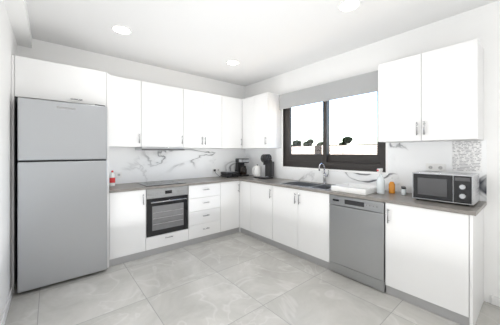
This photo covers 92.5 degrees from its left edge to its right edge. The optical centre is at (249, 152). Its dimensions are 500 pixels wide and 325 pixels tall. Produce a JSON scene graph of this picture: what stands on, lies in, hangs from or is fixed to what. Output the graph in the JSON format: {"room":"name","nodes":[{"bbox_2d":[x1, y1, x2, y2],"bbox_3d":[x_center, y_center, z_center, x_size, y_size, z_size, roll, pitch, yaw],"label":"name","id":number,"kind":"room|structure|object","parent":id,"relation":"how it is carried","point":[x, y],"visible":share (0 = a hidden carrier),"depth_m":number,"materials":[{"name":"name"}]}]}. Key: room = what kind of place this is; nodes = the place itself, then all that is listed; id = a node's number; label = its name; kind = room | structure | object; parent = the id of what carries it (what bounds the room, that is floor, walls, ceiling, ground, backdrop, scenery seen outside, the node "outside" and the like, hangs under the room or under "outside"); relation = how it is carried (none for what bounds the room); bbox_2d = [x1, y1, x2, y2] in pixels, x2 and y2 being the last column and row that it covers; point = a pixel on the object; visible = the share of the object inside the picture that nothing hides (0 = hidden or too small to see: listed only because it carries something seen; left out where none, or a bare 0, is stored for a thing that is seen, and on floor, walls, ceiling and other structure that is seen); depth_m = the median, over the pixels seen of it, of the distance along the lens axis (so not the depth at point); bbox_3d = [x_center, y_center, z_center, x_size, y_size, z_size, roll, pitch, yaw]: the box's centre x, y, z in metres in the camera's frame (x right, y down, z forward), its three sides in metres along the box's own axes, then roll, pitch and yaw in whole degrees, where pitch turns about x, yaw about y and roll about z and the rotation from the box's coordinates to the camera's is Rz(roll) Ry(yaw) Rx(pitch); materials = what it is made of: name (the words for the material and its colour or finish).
{"room":"kitchen","nodes":[
{"label":"kitchen","id":0,"kind":"room"},
{"bbox_2d":[0,0,16,321],"bbox_3d":[-1.064,0.008,0.645,0.200,2.820,5.600,0,0,-40],"label":"wall","id":1,"kind":"structure","parent":0,"point":[8,45],"depth_m":2.10,"materials":[{"name":"white paint"}]},
{"bbox_2d":[0,286,12,324],"bbox_3d":[-0.783,1.377,0.476,0.014,0.080,4.979,0,0,-40],"label":"skirt","id":2,"kind":"object","parent":1,"relation":"attached to","point":[5,313],"visible":0.98,"depth_m":2.10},
{"bbox_2d":[17,38,244,183],"bbox_3d":[-1.449,0.008,4.099,4.030,2.820,0.200,0,0,-40],"label":"wall","id":3,"kind":"structure","parent":0,"point":[76,57],"depth_m":3.62,"materials":[{"name":"white paint"}]},
{"bbox_2d":[109,75,140,146],"bbox_3d":[-1.826,-0.550,3.402,0.437,0.945,0.383,0,0,-40],"label":"wall cabinet","id":4,"kind":"object","parent":3,"relation":"attached to","point":[124,112],"visible":0.79,"depth_m":3.29,"materials":[{"name":"white wood"}]},
{"bbox_2d":[141,81,182,147],"bbox_3d":[-1.411,-0.550,3.748,0.636,0.945,0.383,0,0,-40],"label":"wall cabinet","id":5,"kind":"object","parent":3,"relation":"attached to","point":[161,115],"visible":0.98,"depth_m":3.61,"materials":[{"name":"white wood"}]},
{"bbox_2d":[135,147,184,150],"bbox_3d":[-1.404,-0.054,3.740,0.630,0.044,0.390,0,0,-40],"label":"range hood","id":6,"kind":"object","parent":5,"relation":"attached to","point":[155,148],"visible":1,"depth_m":3.58,"materials":[{"name":"silver metal"}]},
{"bbox_2d":[109,147,244,183],"bbox_3d":[-1.113,0.195,4.243,2.611,0.541,0.007,0,0,-40],"label":"backsplash","id":7,"kind":"structure","parent":3,"relation":"attached to","point":[132,164],"depth_m":4.02,"materials":[{"name":"stone"}]},
{"bbox_2d":[116,172,121,177],"bbox_3d":[-1.941,0.333,3.540,0.085,0.086,0.010,0,0,-40],"label":"electrical outlet","id":8,"kind":"object","parent":7,"relation":"attached to","point":[118,174],"visible":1,"depth_m":3.54,"materials":[{"name":"white plastic"}]},
{"bbox_2d":[212,168,219,172],"bbox_3d":[-0.650,0.343,4.616,0.170,0.086,0.010,0,0,-40],"label":"electrical outlet","id":9,"kind":"object","parent":7,"relation":"attached to","point":[217,170],"visible":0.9,"depth_m":4.62,"materials":[{"name":"white plastic"}]},
{"bbox_2d":[183,89,221,147],"bbox_3d":[-0.884,-0.550,4.186,0.726,0.945,0.383,0,0,-40],"label":"wall cabinet","id":10,"kind":"object","parent":3,"relation":"attached to","point":[202,119],"visible":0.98,"depth_m":4.04,"materials":[{"name":"white wood"}]},
{"bbox_2d":[222,96,251,148],"bbox_3d":[-0.293,-0.550,4.679,0.805,0.945,0.383,0,0,-40],"label":"wall cabinet","id":11,"kind":"object","parent":3,"relation":"attached to","point":[231,122],"visible":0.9,"depth_m":4.45,"materials":[{"name":"white wood"}]},
{"bbox_2d":[5,232,499,324],"bbox_3d":[0.407,1.478,1.871,4.030,0.120,6.000,0,0,-40],"label":"floor","id":12,"kind":"structure","parent":0,"point":[239,278],"depth_m":2.35,"materials":[{"name":"tile"}]},
{"bbox_2d":[11,55,108,292],"bbox_3d":[-2.244,0.217,2.890,0.856,2.400,0.633,0,0,-40],"label":"cabinet","id":13,"kind":"object","parent":12,"relation":"on","point":[31,78],"visible":0.83,"depth_m":2.58,"materials":[{"name":"white wood"}]},
{"bbox_2d":[17,97,106,292],"bbox_3d":[-2.205,0.430,2.853,0.765,1.974,0.706,0,0,-40],"label":"fridge","id":14,"kind":"object","parent":12,"relation":"on","point":[61,192],"visible":1,"depth_m":2.54,"materials":[{"name":"silver metal"}]},
{"bbox_2d":[109,190,145,266],"bbox_3d":[-1.749,0.958,3.303,0.428,0.918,0.633,0,0,-40],"label":"base cabinet","id":15,"kind":"object","parent":12,"relation":"on","point":[127,226],"visible":0.85,"depth_m":3.08,"materials":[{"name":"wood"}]},
{"bbox_2d":[145,186,187,256],"bbox_3d":[-1.340,0.958,3.632,0.618,0.918,0.651,0,0,-40],"label":"oven unit","id":16,"kind":"object","parent":12,"relation":"on","point":[167,219],"visible":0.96,"depth_m":3.40,"materials":[{"name":"metal"}]},
{"bbox_2d":[188,183,219,245],"bbox_3d":[-0.889,0.958,4.020,0.568,0.918,0.633,0,0,-40],"label":"base cabinet","id":17,"kind":"object","parent":12,"relation":"on","point":[203,212],"visible":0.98,"depth_m":3.78,"materials":[{"name":"laminate"}]},
{"bbox_2d":[109,176,238,192],"bbox_3d":[-1.159,0.483,3.805,1.980,0.030,0.618,0,0,-40],"label":"countertop","id":18,"kind":"structure","parent":17,"relation":"on","point":[124,187],"depth_m":3.56,"materials":[{"name":"stone"}]},
{"bbox_2d":[109,170,114,185],"bbox_3d":[-1.901,0.358,3.305,0.070,0.217,0.070,0,0,-40],"label":"soap bottle","id":19,"kind":"object","parent":18,"relation":"on","point":[112,179],"visible":1,"depth_m":3.28,"materials":[{"name":"white plastic"}]},
{"bbox_2d":[138,180,184,186],"bbox_3d":[-1.342,0.463,3.635,0.580,0.007,0.480,0,0,-40],"label":"cooktop","id":20,"kind":"object","parent":18,"relation":"in","point":[158,183],"visible":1,"depth_m":3.56,"materials":[{"name":"black glass"}]},
{"bbox_2d":[220,181,239,236],"bbox_3d":[-0.516,0.958,4.330,0.396,0.918,0.633,0,0,-40],"label":"base cabinet","id":21,"kind":"object","parent":12,"relation":"on","point":[229,208],"visible":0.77,"depth_m":4.10,"materials":[{"name":"laminate"}]},
{"bbox_2d":[240,181,273,245],"bbox_3d":[0.295,0.958,4.107,0.633,0.918,0.816,0,0,-40],"label":"base cabinet","id":22,"kind":"object","parent":12,"relation":"on","point":[256,210],"visible":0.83,"depth_m":3.88,"materials":[{"name":"laminate"}]},
{"bbox_2d":[232,175,486,215],"bbox_3d":[0.830,0.483,3.478,0.618,0.030,3.668,0,0,-40],"label":"countertop","id":23,"kind":"structure","parent":22,"relation":"on","point":[407,199],"depth_m":2.45,"materials":[{"name":"stone"}]},
{"bbox_2d":[220,171,238,177],"bbox_3d":[-0.370,0.415,4.530,0.280,0.104,0.280,0,0,-40],"label":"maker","id":24,"kind":"object","parent":23,"relation":"on","point":[227,174],"visible":1,"depth_m":4.45,"materials":[{"name":"grey plastic"}]},
{"bbox_2d":[235,158,248,175],"bbox_3d":[-0.146,0.294,4.760,0.185,0.345,0.253,0,0,-40],"label":"drip coffee maker","id":25,"kind":"object","parent":23,"relation":"on","point":[240,167],"visible":0.98,"depth_m":4.72,"materials":[{"name":"grey plastic"}]},
{"bbox_2d":[252,164,260,177],"bbox_3d":[0.122,0.346,4.471,0.210,0.242,0.150,0,0,-40],"label":"kettle","id":26,"kind":"object","parent":23,"relation":"on","point":[257,172],"visible":1,"depth_m":4.42,"materials":[{"name":"white plastic"}]},
{"bbox_2d":[258,154,273,178],"bbox_3d":[0.304,0.249,4.284,0.280,0.435,0.170,0,0,-40],"label":"coffee machine","id":27,"kind":"object","parent":23,"relation":"on","point":[266,160],"visible":1,"depth_m":4.25,"materials":[{"name":"grey plastic"}]},
{"bbox_2d":[279,181,331,189],"bbox_3d":[0.864,0.552,3.423,0.448,0.177,0.828,0,0,-40],"label":"sink","id":28,"kind":"object","parent":23,"relation":"in","point":[312,185],"visible":0.25,"depth_m":3.58,"materials":[{"name":"silver metal"}]},
{"bbox_2d":[319,163,328,183],"bbox_3d":[1.077,0.309,3.484,0.167,0.316,0.112,0,0,-40],"label":"faucet","id":29,"kind":"object","parent":23,"relation":"on","point":[324,177],"visible":0.98,"depth_m":3.53,"materials":[{"name":"silver metal"}]},
{"bbox_2d":[331,183,375,194],"bbox_3d":[1.286,0.437,2.902,0.420,0.060,0.420,0,0,-40],"label":"tray","id":30,"kind":"object","parent":23,"relation":"on","point":[361,189],"visible":0.98,"depth_m":2.84,"materials":[{"name":"white plastic"}]},
{"bbox_2d":[376,168,384,193],"bbox_3d":[1.465,0.324,2.700,0.127,0.285,0.084,0,0,-40],"label":"spray bottle","id":31,"kind":"object","parent":23,"relation":"on","point":[380,185],"visible":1,"depth_m":2.68,"materials":[{"name":"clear plastic"}]},
{"bbox_2d":[389,177,394,193],"bbox_3d":[1.625,0.377,2.743,0.067,0.180,0.064,0,0,-40],"label":"pump bottle","id":32,"kind":"object","parent":23,"relation":"on","point":[391,187],"visible":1,"depth_m":2.72,"materials":[{"name":"orange plastic"}]},
{"bbox_2d":[401,186,405,194],"bbox_3d":[1.686,0.425,2.624,0.048,0.083,0.047,0,0,-40],"label":"spice jar","id":33,"kind":"object","parent":23,"relation":"on","point":[403,190],"visible":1,"depth_m":2.60,"materials":[{"name":"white glass"}]},
{"bbox_2d":[412,170,478,205],"bbox_3d":[1.868,0.330,2.300,0.356,0.273,0.450,0,0,-40],"label":"microwave","id":34,"kind":"object","parent":23,"relation":"on","point":[454,187],"visible":1,"depth_m":2.17,"materials":[{"name":"silver metal"}]},
{"bbox_2d":[273,186,329,268],"bbox_3d":[0.865,0.960,3.424,0.633,0.914,0.956,0,0,-40],"label":"base cabinet","id":35,"kind":"object","parent":12,"relation":"on","point":[301,223],"visible":0.81,"depth_m":3.19,"materials":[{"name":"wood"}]},
{"bbox_2d":[329,194,385,291],"bbox_3d":[1.374,0.959,2.820,0.610,0.916,0.610,0,0,-40],"label":"dishwasher","id":36,"kind":"object","parent":12,"relation":"on","point":[356,239],"visible":0.83,"depth_m":2.59,"materials":[{"name":"silver metal"}]},
{"bbox_2d":[385,203,483,324],"bbox_3d":[1.778,0.958,2.328,0.633,0.918,0.648,0,0,-40],"label":"base cabinet","id":37,"kind":"object","parent":12,"relation":"on","point":[434,261],"visible":0.77,"depth_m":2.11,"materials":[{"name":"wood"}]},
{"bbox_2d":[26,0,497,85],"bbox_3d":[0.407,-1.462,1.871,4.030,0.120,6.000,0,0,-40],"label":"ceiling","id":38,"kind":"structure","parent":0,"point":[260,40],"depth_m":2.71,"materials":[{"name":"white paint"}]},
{"bbox_2d":[4,0,31,47],"bbox_3d":[-0.937,-1.342,0.750,0.130,0.120,5.599,0,0,-40],"label":"beam","id":39,"kind":"structure","parent":38,"relation":"attached to","point":[17,11],"depth_m":2.35,"materials":[{"name":"white paint"}]},
{"bbox_2d":[112,25,131,34],"bbox_3d":[-1.466,-1.398,2.737,0.204,0.008,0.204,0,0,-40],"label":"recessed light","id":40,"kind":"object","parent":38,"relation":"in","point":[120,29],"visible":1,"depth_m":2.73,"materials":[{"name":"white plastic"}]},
{"bbox_2d":[226,60,238,64],"bbox_3d":[-0.268,-1.398,3.736,0.204,0.008,0.204,0,0,-40],"label":"recessed light","id":41,"kind":"object","parent":38,"relation":"in","point":[232,62],"visible":1,"depth_m":3.73,"materials":[{"name":"white plastic"}]},
{"bbox_2d":[338,0,360,11],"bbox_3d":[0.945,-1.398,2.280,0.204,0.008,0.204,0,0,-40],"label":"recessed light","id":42,"kind":"object","parent":38,"relation":"in","point":[347,5],"visible":1,"depth_m":2.28,"materials":[{"name":"white plastic"}]},
{"bbox_2d":[245,0,499,302],"bbox_3d":[1.771,0.008,3.007,0.220,2.820,5.600,0,0,-40],"label":"wall","id":43,"kind":"structure","parent":0,"point":[481,24],"depth_m":2.43,"materials":[{"name":"white paint"}]},
{"bbox_2d":[242,92,280,148],"bbox_3d":[0.194,-0.550,4.424,0.383,0.945,0.695,0,0,-40],"label":"wall cabinet","id":44,"kind":"object","parent":43,"relation":"attached to","point":[261,120],"visible":1,"depth_m":4.21,"materials":[{"name":"white wood"}]},
{"bbox_2d":[283,92,385,171],"bbox_3d":[1.184,-0.347,3.651,0.138,1.188,1.698,0,0,-40],"label":"window","id":45,"kind":"structure","parent":43,"relation":"in","point":[361,162],"depth_m":3.64,"materials":[{"name":"grey"}]},
{"bbox_2d":[279,70,377,109],"bbox_3d":[1.101,-0.882,3.568,0.069,0.260,1.750,0,0,-40],"label":"roller blind","id":46,"kind":"object","parent":45,"relation":"attached to","point":[365,83],"visible":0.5,"depth_m":3.43,"materials":[{"name":"grey fabric"}]},
{"bbox_2d":[245,140,486,201],"bbox_3d":[1.068,0.175,3.672,0.007,0.581,3.661,0,0,-40],"label":"backsplash","id":47,"kind":"structure","parent":43,"relation":"attached to","point":[406,160],"depth_m":2.84,"materials":[{"name":"stone"}]},
{"bbox_2d":[426,163,445,171],"bbox_3d":[1.983,0.163,2.559,0.010,0.086,0.170,0,0,-40],"label":"electrical outlet","id":48,"kind":"object","parent":47,"relation":"attached to","point":[434,167],"visible":0.81,"depth_m":2.56,"materials":[{"name":"white plastic"}]},
{"bbox_2d":[452,141,480,170],"bbox_3d":[2.145,0.036,2.372,0.001,0.293,0.215,0,0,-40],"label":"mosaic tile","id":49,"kind":"object","parent":47,"relation":"attached to","point":[466,155],"visible":1,"depth_m":2.37,"materials":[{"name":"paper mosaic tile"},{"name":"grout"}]},
{"bbox_2d":[378,39,483,142],"bbox_3d":[1.819,-0.550,2.474,0.383,0.865,0.818,0,0,-40],"label":"wall cabinet","id":50,"kind":"object","parent":43,"relation":"attached to","point":[434,95],"visible":1,"depth_m":2.29,"materials":[{"name":"white wood"}]},
{"bbox_2d":[491,295,499,306],"bbox_3d":[2.865,1.377,1.511,0.014,0.080,1.899,0,0,-40],"label":"skirt","id":51,"kind":"object","parent":43,"relation":"attached to","point":[495,300],"visible":1,"depth_m":2.21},
{"label":"outside","id":52,"kind":"structure","parent":0,"visible":0},
{"bbox_3d":[34.695,7.518,34.088,89.400,0.200,120.000,0,0,-40],"label":"ground","id":53,"kind":"structure","parent":52,"visible":0},
{"bbox_2d":[292,136,352,145],"bbox_3d":[12.139,2.663,37.782,7.299,10.204,28.115,0,0,-40],"label":"trees","id":54,"kind":"object","parent":53,"relation":"on","point":[343,142],"depth_m":36.67,"materials":[{"name":"green plant"}]},
{"bbox_2d":[292,144,376,153],"bbox_3d":[7.184,3.518,15.068,8.020,7.800,22.000,0,0,-40],"label":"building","id":55,"kind":"structure","parent":53,"relation":"on","point":[352,150],"depth_m":12.04,"materials":[{"name":"white"}]}
]}

